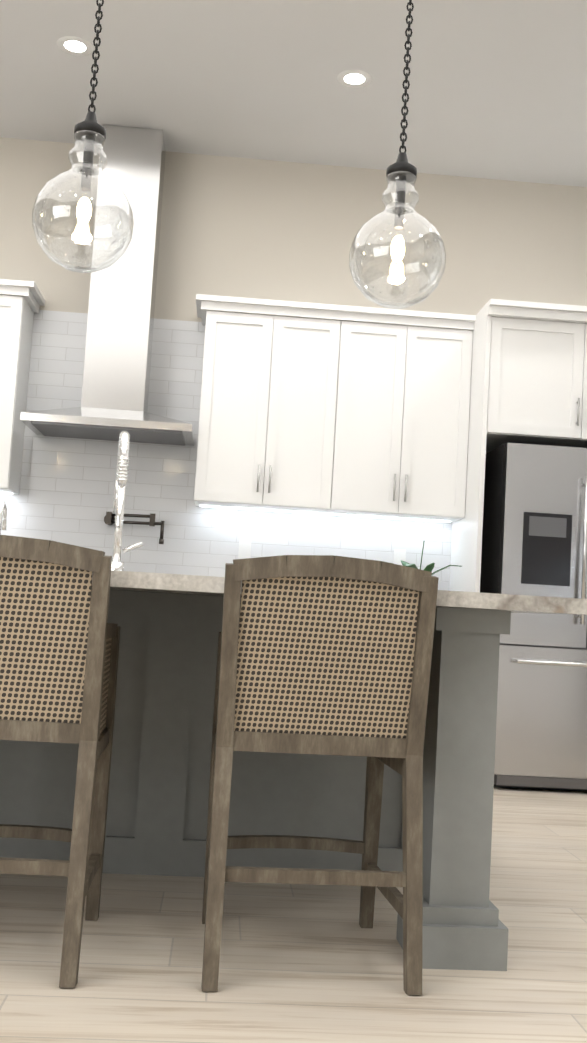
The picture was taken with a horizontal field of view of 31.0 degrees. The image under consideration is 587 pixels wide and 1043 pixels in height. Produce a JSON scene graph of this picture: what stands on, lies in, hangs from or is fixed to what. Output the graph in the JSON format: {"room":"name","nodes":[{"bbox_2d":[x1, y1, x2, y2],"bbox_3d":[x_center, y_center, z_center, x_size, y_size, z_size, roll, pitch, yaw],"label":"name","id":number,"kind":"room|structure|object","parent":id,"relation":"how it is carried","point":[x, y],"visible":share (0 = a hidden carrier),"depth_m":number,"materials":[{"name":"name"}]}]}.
{"room":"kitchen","nodes":[
{"label":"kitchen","id":0,"kind":"room"},
{"bbox_2d":[0,787,586,1042],"bbox_3d":[-1.242,1.138,3.695,14.000,0.100,14.000,4,-5,-4],"label":"floor","id":1,"kind":"structure","parent":0,"point":[303,963],"depth_m":2.55,"materials":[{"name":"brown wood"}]},
{"bbox_2d":[0,535,119,987],"bbox_3d":[-0.711,0.538,2.609,0.502,0.983,0.575,4,-5,-4],"label":"stool","id":2,"kind":"object","parent":1,"relation":"on","point":[59,643],"visible":1,"depth_m":2.43,"materials":[{"name":"brown wood"}]},
{"bbox_2d":[0,587,535,970],"bbox_3d":[-0.813,0.638,3.276,2.626,0.876,1.594,4,-5,-4],"label":"kitchen island","id":3,"kind":"object","parent":1,"relation":"on","point":[158,795],"depth_m":3.32,"materials":[{"name":"grey paint"}]},
{"bbox_2d":[92,567,155,590],"bbox_3d":[-0.782,0.180,3.293,0.794,0.038,1.680,4,-5,-4],"label":"island countertop","id":4,"kind":"structure","parent":3,"relation":"on","point":[135,581],"depth_m":2.49,"materials":[{"name":"beige stone"}]},
{"bbox_2d":[0,501,6,534],"bbox_3d":[-0.985,0.053,3.633,0.076,0.247,0.117,4,-5,-4],"label":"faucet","id":5,"kind":"object","parent":4,"relation":"on","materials":[{"name":"silver metal"}]},
{"bbox_2d":[111,431,143,570],"bbox_3d":[-0.578,-0.057,3.730,0.132,0.528,0.217,4,-5,-4],"label":"faucet","id":6,"kind":"object","parent":4,"relation":"on","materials":[{"name":"silver metal"}]},
{"bbox_2d":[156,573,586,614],"bbox_3d":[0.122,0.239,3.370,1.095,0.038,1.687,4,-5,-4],"label":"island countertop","id":7,"kind":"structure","parent":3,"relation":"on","point":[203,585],"depth_m":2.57,"materials":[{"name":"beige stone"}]},
{"bbox_2d":[393,541,461,575],"bbox_3d":[0.717,0.283,5.885,0.421,0.359,0.453,4,-5,-4],"label":"plant","id":8,"kind":"object","parent":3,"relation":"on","point":[429,567],"visible":0.35,"depth_m":5.85,"materials":[{"name":"green plant"}]},
{"bbox_2d":[201,555,438,994],"bbox_3d":[0.047,0.587,2.669,0.509,0.983,0.583,4,-5,-4],"label":"stool","id":9,"kind":"object","parent":1,"relation":"on","point":[324,654],"visible":1,"depth_m":2.49,"materials":[{"name":"brown wood"}]},
{"bbox_2d":[480,443,586,791],"bbox_3d":[1.490,0.526,5.771,0.910,1.780,0.780,4,-5,-4],"label":"refrigerator","id":10,"kind":"object","parent":1,"relation":"on","point":[534,536],"visible":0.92,"depth_m":5.44,"materials":[{"name":"silver metal"}]},
{"bbox_2d":[0,137,586,580],"bbox_3d":[0.295,-0.367,6.264,6.740,3.500,0.150,4,-5,-4],"label":"wall","id":11,"kind":"structure","parent":0,"point":[258,229],"depth_m":6.28,"materials":[{"name":"beige paint"}]},
{"bbox_2d":[0,283,35,494],"bbox_3d":[-1.956,-0.743,5.891,0.878,1.105,0.329,4,-5,-4],"label":"upper cabinet","id":12,"kind":"object","parent":11,"relation":"attached to","point":[17,305],"depth_m":5.78,"materials":[{"name":"white paint"}]},
{"bbox_2d":[20,124,193,445],"bbox_3d":[-0.957,-1.347,5.923,0.900,1.744,0.500,4,-5,-4],"label":"hood chimney","id":13,"kind":"object","parent":11,"relation":"attached to","point":[117,359],"visible":0.98,"depth_m":5.87,"materials":[{"name":"silver metal"}]},
{"bbox_2d":[0,310,451,590],"bbox_3d":[-0.744,-0.285,6.107,3.378,1.790,0.004,4,-5,-4],"label":"tile backsplash","id":14,"kind":"structure","parent":11,"relation":"attached to","point":[66,495],"depth_m":6.10,"materials":[{"name":"white tile"}]},
{"bbox_2d":[104,512,164,543],"bbox_3d":[-0.902,0.037,5.976,0.395,0.170,0.087,2,-5,18],"label":"pot filler","id":15,"kind":"object","parent":14,"relation":"attached to","point":[109,518],"visible":1,"depth_m":5.96,"materials":[{"name":"brown metal"}]},
{"bbox_2d":[238,539,250,558],"bbox_3d":[-0.280,0.161,6.097,0.070,0.115,0.009,4,-5,-4],"label":"electrical outlet plate","id":16,"kind":"object","parent":14,"relation":"attached to","point":[244,552],"depth_m":6.09,"materials":[{"name":"white plastic"}]},
{"bbox_2d":[393,549,405,565],"bbox_3d":[0.616,0.218,6.154,0.070,0.115,0.009,4,-5,-4],"label":"electrical outlet plate","id":17,"kind":"object","parent":14,"relation":"attached to","point":[399,554],"depth_m":6.15,"materials":[{"name":"white plastic"}]},
{"bbox_2d":[194,299,355,515],"bbox_3d":[-0.120,-0.626,6.008,0.810,1.105,0.329,4,-5,-4],"label":"upper cabinet","id":18,"kind":"object","parent":11,"relation":"attached to","point":[333,409],"depth_m":5.85,"materials":[{"name":"white paint"}]},
{"bbox_2d":[340,311,475,526],"bbox_3d":[0.567,-0.583,6.053,0.810,1.105,0.329,4,-5,-4],"label":"upper cabinet","id":19,"kind":"object","parent":11,"relation":"attached to","point":[410,413],"depth_m":5.90,"materials":[{"name":"white paint"}]},
{"bbox_2d":[472,303,586,454],"bbox_3d":[1.529,-0.749,5.981,1.024,0.675,0.629,4,-5,-4],"label":"upper cabinet","id":20,"kind":"object","parent":11,"relation":"attached to","point":[529,384],"depth_m":5.66,"materials":[{"name":"white paint"}]},
{"bbox_2d":[0,0,586,186],"bbox_3d":[-1.034,-2.443,3.994,14.000,0.100,14.000,4,-5,-4],"label":"ceiling","id":21,"kind":"structure","parent":0,"point":[497,89],"depth_m":5.33,"materials":[{"name":"white paint"}]},
{"bbox_2d":[57,36,92,55],"bbox_3d":[-1.056,-2.298,5.122,0.176,0.004,0.176,4,-5,-4],"label":"recessed light","id":22,"kind":"object","parent":21,"relation":"in","point":[77,45],"visible":1,"depth_m":5.12,"materials":[{"name":"white plastic"}]},
{"bbox_2d":[32,0,133,272],"bbox_3d":[-0.581,-1.583,3.188,0.296,1.690,0.296,4,-5,-4],"label":"pendant light","id":23,"kind":"object","parent":21,"relation":"hanging from","point":[89,131],"visible":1,"depth_m":3.12,"materials":[{"name":"clear glass"}]},
{"bbox_2d":[337,70,371,87],"bbox_3d":[0.304,-2.206,5.280,0.176,0.004,0.176,4,-5,-4],"label":"recessed light","id":24,"kind":"object","parent":21,"relation":"in","point":[355,78],"visible":1,"depth_m":5.27,"materials":[{"name":"white plastic"}]},
{"bbox_2d":[349,0,445,308],"bbox_3d":[0.357,-1.508,3.287,0.296,1.715,0.296,4,-5,-4],"label":"pendant light","id":25,"kind":"object","parent":21,"relation":"hanging from","point":[401,171],"visible":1,"depth_m":3.22,"materials":[{"name":"clear glass"}]}
]}

